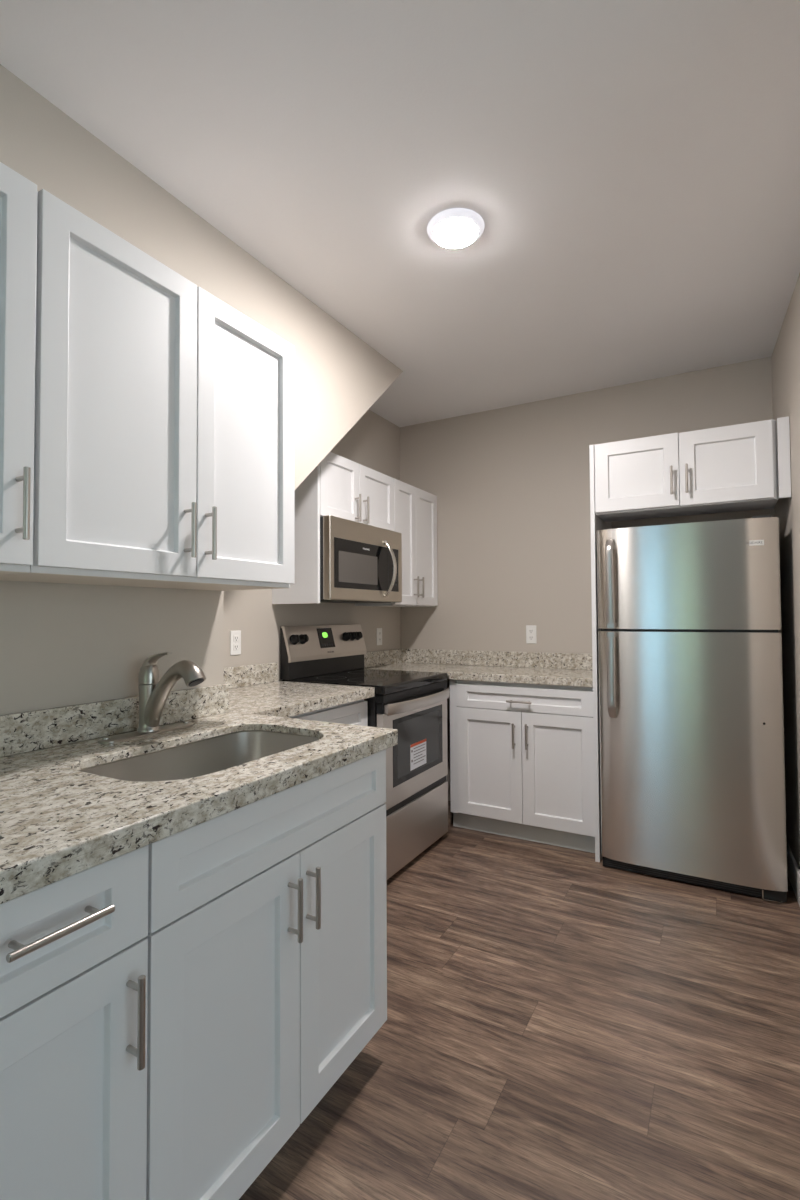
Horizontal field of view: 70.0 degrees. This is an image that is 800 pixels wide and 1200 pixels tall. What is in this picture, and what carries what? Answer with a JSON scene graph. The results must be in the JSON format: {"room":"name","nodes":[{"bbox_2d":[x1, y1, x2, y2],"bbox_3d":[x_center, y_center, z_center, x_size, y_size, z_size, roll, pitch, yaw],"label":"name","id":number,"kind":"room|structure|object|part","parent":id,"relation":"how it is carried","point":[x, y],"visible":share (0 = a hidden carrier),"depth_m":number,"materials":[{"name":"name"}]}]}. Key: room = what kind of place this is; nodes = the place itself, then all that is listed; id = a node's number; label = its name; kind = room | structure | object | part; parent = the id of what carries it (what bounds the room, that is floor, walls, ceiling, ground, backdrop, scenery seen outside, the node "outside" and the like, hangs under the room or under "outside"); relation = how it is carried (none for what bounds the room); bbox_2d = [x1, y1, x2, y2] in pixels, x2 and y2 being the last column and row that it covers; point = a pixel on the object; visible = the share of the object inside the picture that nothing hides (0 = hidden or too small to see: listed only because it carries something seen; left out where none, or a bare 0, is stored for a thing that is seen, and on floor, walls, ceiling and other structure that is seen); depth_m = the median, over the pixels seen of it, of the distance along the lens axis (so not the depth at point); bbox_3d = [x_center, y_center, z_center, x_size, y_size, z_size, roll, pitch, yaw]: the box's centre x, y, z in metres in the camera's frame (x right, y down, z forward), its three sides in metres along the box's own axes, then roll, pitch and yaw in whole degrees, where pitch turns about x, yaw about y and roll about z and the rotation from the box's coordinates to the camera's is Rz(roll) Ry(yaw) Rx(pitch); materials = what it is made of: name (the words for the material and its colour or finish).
{"room":"kitchen","nodes":[
{"label":"kitchen","id":0,"kind":"room"},
{"bbox_2d":[0,64,402,714],"bbox_3d":[-1.363,-0.012,1.221,0.488,2.655,4.791,-1,-2,29],"label":"wall","id":1,"kind":"structure","parent":0,"point":[62,644],"depth_m":1.74,"materials":[{"name":"beige paint"}]},
{"bbox_2d":[0,162,36,574],"bbox_3d":[-0.966,-0.458,1.066,0.369,0.800,0.400,-1,-2,29],"label":"upper cabinet","id":2,"kind":"object","parent":1,"relation":"attached to","point":[18,194],"visible":1,"depth_m":1.13,"materials":[{"name":"white paint"}]},
{"bbox_3d":[-0.989,-0.058,1.069,0.305,0.001,0.394,-1,-2,29],"label":"underside panel","id":3,"kind":"part","parent":2,"relation":"part of","materials":[{"name":"beige wood"}]},
{"bbox_3d":[-0.740,-0.189,1.121,0.038,0.142,0.012,-1,-2,29],"label":"handle","id":4,"kind":"part","parent":2,"relation":"part of","materials":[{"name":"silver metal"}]},
{"bbox_2d":[0,684,228,756],"bbox_3d":[-0.894,0.334,1.521,0.020,0.098,1.148,-1,-2,29],"label":"backsplash","id":5,"kind":"structure","parent":1,"relation":"attached to","point":[21,732],"depth_m":1.58,"materials":[{"name":"stone"}]},
{"bbox_2d":[0,189,294,590],"bbox_3d":[-0.669,-0.445,1.593,0.369,0.800,0.806,-1,-2,29],"label":"upper cabinet","id":6,"kind":"object","parent":1,"relation":"attached to","point":[164,454],"visible":0.98,"depth_m":1.41,"materials":[{"name":"white paint"}]},
{"bbox_3d":[-0.649,-0.458,1.353,0.019,0.784,0.401,-1,-2,29],"label":"door","id":7,"kind":"part","parent":6,"relation":"part of","materials":[{"name":"white paint"}]},
{"bbox_3d":[-0.693,-0.044,1.597,0.305,0.001,0.800,-1,-2,29],"label":"underside panel","id":8,"kind":"part","parent":6,"relation":"part of","materials":[{"name":"beige wood"}]},
{"bbox_3d":[-0.541,-0.180,1.474,0.038,0.142,0.012,-1,-2,29],"label":"handle","id":9,"kind":"part","parent":6,"relation":"part of","materials":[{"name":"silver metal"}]},
{"bbox_3d":[-0.508,-0.178,1.534,0.038,0.142,0.012,-1,-2,29],"label":"handle","id":10,"kind":"part","parent":6,"relation":"part of","materials":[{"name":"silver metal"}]},
{"bbox_3d":[-0.451,-0.449,1.704,0.019,0.784,0.396,-1,-2,29],"label":"door","id":11,"kind":"part","parent":6,"relation":"part of","materials":[{"name":"white paint"}]},
{"bbox_2d":[223,662,277,688],"bbox_3d":[-0.840,0.364,2.613,0.020,0.098,0.814,-1,-2,29],"label":"backsplash","id":12,"kind":"structure","parent":1,"relation":"attached to","point":[246,675],"depth_m":2.79,"materials":[{"name":"stone"}]},
{"bbox_2d":[223,409,400,680],"bbox_3d":[-1.395,0.004,1.784,0.120,2.655,5.740,-1,-2,29],"label":"wall","id":13,"kind":"structure","parent":0,"point":[373,442],"depth_m":3.43,"materials":[{"name":"beige paint"}]},
{"bbox_2d":[230,630,240,654],"bbox_3d":[-0.785,0.204,2.730,0.008,0.116,0.067,-1,-2,29],"label":"power outlet","id":14,"kind":"object","parent":13,"relation":"attached to","point":[235,636],"visible":1,"depth_m":2.73,"materials":[{"name":"white plastic"}]},
{"bbox_2d":[234,635,238,640],"bbox_3d":[-0.783,0.183,2.729,0.002,0.029,0.033,-1,-2,29],"label":"receptacle","id":15,"kind":"object","parent":14,"relation":"attached to","point":[236,637],"depth_m":2.73,"materials":[{"name":"grey plastic"}]},
{"bbox_2d":[234,644,238,649],"bbox_3d":[-0.783,0.225,2.728,0.002,0.029,0.033,-1,-2,29],"label":"receptacle","id":16,"kind":"object","parent":14,"relation":"attached to","point":[236,646],"depth_m":2.73,"materials":[{"name":"grey plastic"}]},
{"bbox_2d":[272,452,394,603],"bbox_3d":[-0.332,-0.362,3.221,0.337,0.779,0.764,-1,-2,29],"label":"upper cabinet","id":17,"kind":"object","parent":13,"relation":"attached to","point":[338,486],"visible":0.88,"depth_m":2.93,"materials":[{"name":"white paint"}]},
{"bbox_3d":[-0.531,-0.370,2.906,0.297,0.779,0.018,-1,-2,29],"label":"panel","id":18,"kind":"part","parent":17,"relation":"part of","materials":[{"name":"white paint"}]},
{"bbox_3d":[-0.318,-0.588,3.008,0.019,0.339,0.353,-1,-2,29],"label":"door","id":19,"kind":"part","parent":17,"relation":"part of","materials":[{"name":"white paint"}]},
{"bbox_3d":[-0.227,-0.501,3.107,0.038,0.150,0.012,-1,-2,29],"label":"handle","id":20,"kind":"part","parent":17,"relation":"part of","materials":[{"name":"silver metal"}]},
{"bbox_2d":[320,515,401,602],"bbox_3d":[-0.289,-0.199,3.195,0.429,0.421,0.728,-1,-2,29],"label":"microwave","id":21,"kind":"object","parent":17,"relation":"attached to","point":[360,562],"visible":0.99,"depth_m":3.03,"materials":[{"name":"silver metal"}]},
{"bbox_3d":[-0.325,0.009,3.210,0.248,0.006,0.664,-1,-2,29],"label":"vent panel","id":22,"kind":"part","parent":21,"relation":"part of","materials":[{"name":"grey plastic"}]},
{"bbox_3d":[-0.168,-0.181,3.119,0.002,0.251,0.647,-1,-2,29],"label":"glass panel","id":23,"kind":"part","parent":21,"relation":"part of","materials":[{"name":"black glass"}]},
{"bbox_3d":[-0.057,-0.178,3.244,0.077,0.327,0.033,-1,-2,15],"label":"handle","id":24,"kind":"part","parent":21,"relation":"part of","materials":[{"name":"silver metal"}]},
{"bbox_3d":[-0.188,-0.499,3.178,0.038,0.150,0.012,-1,-2,29],"label":"handle","id":25,"kind":"part","parent":17,"relation":"part of","materials":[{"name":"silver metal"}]},
{"bbox_3d":[-0.136,-0.580,3.332,0.019,0.339,0.384,-1,-2,29],"label":"door","id":26,"kind":"part","parent":17,"relation":"part of","materials":[{"name":"white paint"}]},
{"bbox_2d":[377,628,381,644],"bbox_3d":[-0.139,0.249,3.878,0.008,0.116,0.067,-1,-2,29],"label":"power outlet","id":27,"kind":"object","parent":13,"relation":"attached to","point":[379,630],"visible":1,"depth_m":3.87,"materials":[{"name":"white plastic"}]},
{"bbox_2d":[364,649,401,667],"bbox_3d":[-0.132,0.395,3.871,0.020,0.098,0.563,-1,-2,29],"label":"backsplash","id":28,"kind":"structure","parent":13,"relation":"attached to","point":[385,657],"depth_m":3.87,"materials":[{"name":"stone"}]},
{"bbox_2d":[355,479,437,606],"bbox_3d":[0.003,-0.348,3.816,0.337,0.779,0.598,-1,-2,29],"label":"upper cabinet","id":29,"kind":"object","parent":13,"relation":"attached to","point":[415,509],"visible":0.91,"depth_m":3.73,"materials":[{"name":"white paint"}]},
{"bbox_3d":[0.029,-0.356,3.618,0.019,0.773,0.276,-1,-2,29],"label":"door","id":30,"kind":"part","parent":29,"relation":"part of","materials":[{"name":"white paint"}]},
{"bbox_3d":[0.107,-0.084,3.686,0.038,0.135,0.012,-1,-2,29],"label":"handle","id":31,"kind":"part","parent":29,"relation":"part of","materials":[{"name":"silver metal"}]},
{"bbox_3d":[0.142,-0.083,3.748,0.038,0.135,0.012,-1,-2,29],"label":"handle","id":32,"kind":"part","parent":29,"relation":"part of","materials":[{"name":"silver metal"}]},
{"bbox_3d":[0.176,-0.350,3.878,0.019,0.773,0.316,-1,-2,29],"label":"door","id":33,"kind":"part","parent":29,"relation":"part of","materials":[{"name":"white paint"}]},
{"bbox_2d":[0,0,799,426],"bbox_3d":[0.890,-1.423,0.464,5.950,0.100,5.920,-1,-2,29],"label":"ceiling","id":34,"kind":"structure","parent":0,"point":[630,169],"depth_m":1.71,"materials":[{"name":"white paint"}]},
{"bbox_2d":[427,208,483,247],"bbox_3d":[0.199,-1.311,2.035,0.203,0.028,0.203,-1,-2,29],"label":"recessed light","id":35,"kind":"object","parent":34,"relation":"in","point":[457,227],"visible":1,"depth_m":2.00,"materials":[{"name":"white plastic"}]},
{"bbox_2d":[434,218,477,247],"bbox_3d":[0.199,-1.305,2.034,0.156,0.016,0.156,-1,-2,29],"label":"diffuser","id":36,"kind":"object","parent":35,"relation":"attached to","point":[448,232],"depth_m":2.02,"materials":[{"name":"white plastic"}]},
{"bbox_2d":[239,801,799,1199],"bbox_3d":[0.905,1.331,0.387,5.950,0.100,5.920,-1,-2,29],"label":"floor","id":37,"kind":"structure","parent":0,"point":[561,1023],"depth_m":1.69,"materials":[{"name":"brown wood"}]},
{"bbox_2d":[0,845,148,1199],"bbox_3d":[-0.783,0.849,0.987,0.718,0.914,0.317,-1,-2,29],"label":"base cabinet","id":38,"kind":"object","parent":37,"relation":"on","point":[74,948],"visible":0.97,"depth_m":0.87,"materials":[{"name":"white paint"}]},
{"bbox_3d":[-0.492,0.475,0.825,0.038,0.012,0.150,-1,-2,29],"label":"handle","id":39,"kind":"part","parent":38,"relation":"part of","materials":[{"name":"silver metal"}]},
{"bbox_3d":[-0.515,0.493,0.845,0.019,0.154,0.312,-1,-2,29],"label":"drawer","id":40,"kind":"part","parent":38,"relation":"part of","materials":[{"name":"white paint"}]},
{"bbox_3d":[-0.429,0.683,0.929,0.038,0.145,0.012,-1,-2,29],"label":"handle","id":41,"kind":"part","parent":38,"relation":"part of","materials":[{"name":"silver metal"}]},
{"bbox_2d":[0,662,397,903],"bbox_3d":[-0.607,0.364,1.836,1.187,0.144,1.980,-1,-2,29],"label":"countertop","id":42,"kind":"structure","parent":38,"relation":"on","point":[59,821],"depth_m":1.29,"materials":[{"name":"stone"}]},
{"bbox_2d":[98,652,205,743],"bbox_3d":[-0.646,0.266,1.612,0.250,0.236,0.300,-1,-2,29],"label":"faucet","id":43,"kind":"object","parent":42,"relation":"on","point":[154,692],"visible":1,"depth_m":1.62,"materials":[{"name":"silver metal"}]},
{"bbox_3d":[-0.727,0.382,1.654,0.058,0.008,0.300,-1,-2,29],"label":"deck plate","id":44,"kind":"part","parent":43,"relation":"part of","materials":[{"name":"silver metal"}]},
{"bbox_3d":[-0.703,0.195,1.645,0.117,0.092,0.056,-1,-2,29],"label":"lever","id":45,"kind":"part","parent":43,"relation":"part of","materials":[{"name":"silver metal"}]},
{"bbox_3d":[-0.680,0.275,1.630,0.156,0.187,0.048,-1,-2,29],"label":"spout","id":46,"kind":"part","parent":43,"relation":"part of","materials":[{"name":"silver metal"}]},
{"bbox_2d":[79,730,319,781],"bbox_3d":[-0.473,0.511,1.470,0.404,0.215,0.649,-1,-2,29],"label":"sink","id":47,"kind":"object","parent":42,"relation":"in","point":[219,753],"visible":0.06,"depth_m":1.67,"materials":[{"name":"silver metal"}]},
{"bbox_2d":[145,749,386,1199],"bbox_3d":[-0.511,0.861,1.471,0.718,0.914,0.792,-1,-2,29],"label":"base cabinet","id":48,"kind":"object","parent":37,"relation":"on","point":[267,936],"visible":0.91,"depth_m":1.21,"materials":[{"name":"white paint"}]},
{"bbox_3d":[-0.336,0.890,1.148,0.019,0.618,0.396,-1,-2,29],"label":"door","id":49,"kind":"part","parent":48,"relation":"part of","materials":[{"name":"white paint"}]},
{"bbox_3d":[-0.242,0.505,1.329,0.019,0.154,0.788,-1,-2,29],"label":"false drawer","id":50,"kind":"part","parent":48,"relation":"part of","materials":[{"name":"white paint"}]},
{"bbox_3d":[-0.234,0.691,1.278,0.038,0.138,0.012,-1,-2,29],"label":"handle","id":51,"kind":"part","parent":48,"relation":"part of","materials":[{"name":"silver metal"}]},
{"bbox_3d":[-0.202,0.693,1.334,0.038,0.140,0.012,-1,-2,29],"label":"handle","id":52,"kind":"part","parent":48,"relation":"part of","materials":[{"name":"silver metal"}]},
{"bbox_3d":[-0.142,0.899,1.492,0.019,0.618,0.389,-1,-2,29],"label":"door","id":53,"kind":"part","parent":48,"relation":"part of","materials":[{"name":"white paint"}]},
{"bbox_2d":[287,699,367,725],"bbox_3d":[-0.597,0.889,2.476,0.559,0.914,0.827,-1,-2,29],"label":"base cabinet","id":54,"kind":"object","parent":37,"relation":"on","point":[356,712],"visible":0.06,"depth_m":2.55,"materials":[{"name":"white paint"}]},
{"bbox_2d":[280,624,449,879],"bbox_3d":[-0.146,0.751,3.124,0.692,1.222,0.727,-1,-2,29],"label":"range","id":55,"kind":"object","parent":37,"relation":"on","point":[413,703],"visible":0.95,"depth_m":3.01,"materials":[{"name":"silver metal"}]},
{"bbox_3d":[-0.550,0.209,3.007,0.042,0.054,0.054,-1,-2,29],"label":"knob","id":56,"kind":"part","parent":55,"relation":"part of","materials":[{"name":"black plastic"}]},
{"bbox_3d":[-0.515,0.211,3.068,0.042,0.054,0.054,-1,-2,29],"label":"knob","id":57,"kind":"part","parent":55,"relation":"part of","materials":[{"name":"black plastic"}]},
{"bbox_3d":[-0.417,0.240,3.289,0.066,0.188,0.727,-1,-2,29],"label":"control panel","id":58,"kind":"part","parent":55,"relation":"part of","materials":[{"name":"silver metal"}]},
{"bbox_3d":[-0.314,0.219,3.425,0.042,0.054,0.054,-1,-2,29],"label":"knob","id":59,"kind":"part","parent":55,"relation":"part of","materials":[{"name":"black plastic"}]},
{"bbox_3d":[-0.285,0.221,3.478,0.042,0.054,0.054,-1,-2,29],"label":"knob","id":60,"kind":"part","parent":55,"relation":"part of","materials":[{"name":"black plastic"}]},
{"bbox_3d":[-0.256,0.222,3.530,0.042,0.054,0.054,-1,-2,29],"label":"knob","id":61,"kind":"part","parent":55,"relation":"part of","materials":[{"name":"black plastic"}]},
{"bbox_2d":[281,669,447,694],"bbox_3d":[-0.174,0.441,3.147,0.632,0.044,0.727,-1,-2,29],"label":"cooktop","id":62,"kind":"object","parent":55,"relation":"in","point":[385,682],"depth_m":3.03,"materials":[{"name":"black glass"}]},
{"bbox_3d":[0.079,0.476,3.004,0.044,0.036,0.715,-1,-2,29],"label":"vent trim","id":63,"kind":"part","parent":55,"relation":"part of","materials":[{"name":"black plastic"}]},
{"bbox_3d":[0.079,0.520,3.004,0.038,0.050,0.713,-1,-2,29],"label":"door trim","id":64,"kind":"part","parent":55,"relation":"part of","materials":[{"name":"silver metal"}]},
{"bbox_3d":[0.082,0.772,2.997,0.042,0.454,0.713,-1,-2,29],"label":"oven door","id":65,"kind":"part","parent":55,"relation":"part of","materials":[{"name":"silver metal"}]},
{"bbox_3d":[0.078,1.016,2.993,0.034,0.033,0.713,-1,-2,29],"label":"drawer gap trim","id":66,"kind":"part","parent":55,"relation":"part of","materials":[{"name":"black plastic"}]},
{"bbox_3d":[0.125,0.524,2.978,0.068,0.054,0.693,-1,-2,29],"label":"handle","id":67,"kind":"part","parent":55,"relation":"part of","materials":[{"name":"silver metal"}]},
{"bbox_3d":[0.083,1.178,2.986,0.045,0.290,0.713,-1,-2,29],"label":"drawer","id":68,"kind":"part","parent":55,"relation":"part of","materials":[{"name":"silver metal"}]},
{"bbox_2d":[411,744,425,763],"bbox_3d":[0.097,0.803,2.974,0.001,0.081,0.158,-1,-2,29],"label":"print","id":69,"kind":"object","parent":55,"relation":"attached to","point":[418,751],"depth_m":2.97,"materials":[{"name":"grey paper"}]},
{"bbox_2d":[450,680,594,852],"bbox_3d":[0.768,0.907,3.401,0.840,0.914,0.518,-1,-2,29],"label":"base cabinet","id":70,"kind":"object","parent":37,"relation":"on","point":[522,755],"visible":0.9,"depth_m":3.20,"materials":[{"name":"white paint"}]},
{"bbox_2d":[364,649,592,686],"bbox_3d":[0.490,0.405,3.533,1.434,0.144,0.584,-1,-2,29],"label":"countertop","id":71,"kind":"structure","parent":70,"relation":"on","point":[543,668],"depth_m":3.62,"materials":[{"name":"stone"}]},
{"bbox_3d":[0.515,0.944,3.301,0.394,0.621,0.019,-1,-2,29],"label":"door","id":72,"kind":"part","parent":70,"relation":"part of","materials":[{"name":"white paint"}]},
{"bbox_3d":[0.637,0.762,3.203,0.012,0.140,0.038,-1,-2,29],"label":"handle","id":73,"kind":"part","parent":70,"relation":"part of","materials":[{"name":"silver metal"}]},
{"bbox_3d":[0.667,0.569,3.191,0.145,0.012,0.038,-1,-2,29],"label":"handle","id":74,"kind":"part","parent":70,"relation":"part of","materials":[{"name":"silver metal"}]},
{"bbox_3d":[0.685,0.559,3.215,0.788,0.134,0.019,-1,-2,29],"label":"drawer","id":75,"kind":"part","parent":70,"relation":"part of","materials":[{"name":"white paint"}]},
{"bbox_3d":[0.702,0.757,3.167,0.012,0.140,0.038,-1,-2,29],"label":"handle","id":76,"kind":"part","parent":70,"relation":"part of","materials":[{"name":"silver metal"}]},
{"bbox_3d":[0.860,0.936,3.107,0.392,0.621,0.019,-1,-2,29],"label":"door","id":77,"kind":"part","parent":70,"relation":"part of","materials":[{"name":"white paint"}]},
{"bbox_2d":[589,445,611,861],"bbox_3d":[1.141,0.273,3.202,0.022,2.168,0.525,-1,-2,29],"label":"end panel","id":78,"kind":"object","parent":37,"relation":"on","point":[596,523],"visible":0.44,"depth_m":2.98,"materials":[{"name":"white paint"}]},
{"bbox_2d":[597,515,787,902],"bbox_3d":[1.472,0.489,2.926,0.785,1.718,0.636,-1,-2,29],"label":"refrigerator","id":79,"kind":"object","parent":37,"relation":"on","point":[691,710],"visible":1,"depth_m":2.67,"materials":[{"name":"grey metal"}]},
{"bbox_3d":[1.049,-0.083,2.846,0.041,0.449,0.057,-1,-2,29],"label":"handle","id":80,"kind":"part","parent":79,"relation":"part of","materials":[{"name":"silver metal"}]},
{"bbox_3d":[1.051,0.373,2.834,0.041,0.428,0.057,-1,-2,29],"label":"handle","id":81,"kind":"part","parent":79,"relation":"part of","materials":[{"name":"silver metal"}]},
{"bbox_3d":[1.354,-0.112,2.738,0.785,0.502,0.070,-1,-2,29],"label":"freezer door","id":82,"kind":"part","parent":79,"relation":"part of","materials":[{"name":"silver metal"}]},
{"bbox_3d":[1.363,0.146,2.744,0.757,0.012,0.040,-1,-2,29],"label":"divider trim","id":83,"kind":"part","parent":79,"relation":"part of","materials":[{"name":"black plastic"}]},
{"bbox_3d":[1.358,0.719,2.715,0.785,1.134,0.070,-1,-2,29],"label":"fridge door","id":84,"kind":"part","parent":79,"relation":"part of","materials":[{"name":"silver metal"}]},
{"bbox_2d":[400,357,774,800],"bbox_3d":[1.181,0.039,3.558,2.630,2.655,0.120,-1,-2,29],"label":"wall","id":85,"kind":"structure","parent":0,"point":[511,484],"depth_m":3.69,"materials":[{"name":"beige paint"}]},
{"bbox_2d":[402,649,592,669],"bbox_3d":[0.628,0.388,3.779,1.434,0.098,0.020,-1,-2,29],"label":"backsplash","id":86,"kind":"structure","parent":85,"relation":"attached to","point":[578,661],"depth_m":3.75,"materials":[{"name":"stone"}]},
{"bbox_2d":[526,625,536,643],"bbox_3d":[0.843,0.222,3.670,0.067,0.116,0.008,-1,-2,29],"label":"power outlet","id":87,"kind":"object","parent":85,"relation":"attached to","point":[531,638],"visible":1,"depth_m":3.67,"materials":[{"name":"white plastic"}]},
{"bbox_2d":[771,273,799,868],"bbox_3d":[1.529,-0.008,1.935,0.130,2.655,2.380,-1,-2,26],"label":"wall","id":88,"kind":"structure","parent":0,"point":[785,358],"depth_m":2.62,"materials":[{"name":"beige paint"}]},
{"bbox_2d":[594,416,790,521],"bbox_3d":[1.453,-0.637,2.894,0.848,0.366,0.339,-1,-2,29],"label":"upper cabinet","id":89,"kind":"object","parent":88,"relation":"attached to","point":[732,468],"visible":1,"depth_m":2.77,"materials":[{"name":"white paint"}]},
{"bbox_3d":[1.196,-0.639,2.900,0.395,0.358,0.019,-1,-2,29],"label":"door","id":90,"kind":"part","parent":89,"relation":"part of","materials":[{"name":"white paint"}]},
{"bbox_3d":[1.327,-0.584,2.791,0.012,0.140,0.038,-1,-2,29],"label":"handle","id":91,"kind":"part","parent":89,"relation":"part of","materials":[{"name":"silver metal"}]},
{"bbox_3d":[1.385,-0.585,2.759,0.012,0.140,0.038,-1,-2,29],"label":"handle","id":92,"kind":"part","parent":89,"relation":"part of","materials":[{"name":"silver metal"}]},
{"bbox_3d":[1.539,-0.643,2.707,0.385,0.358,0.019,-1,-2,29],"label":"door","id":93,"kind":"part","parent":89,"relation":"part of","materials":[{"name":"white paint"}]},
{"bbox_2d":[787,843,799,905],"bbox_3d":[1.472,1.253,1.935,0.014,0.135,2.372,-1,-2,26],"label":"baseboard","id":94,"kind":"structure","parent":88,"relation":"attached to","point":[793,871],"depth_m":2.62,"materials":[{"name":"white"}]}
]}

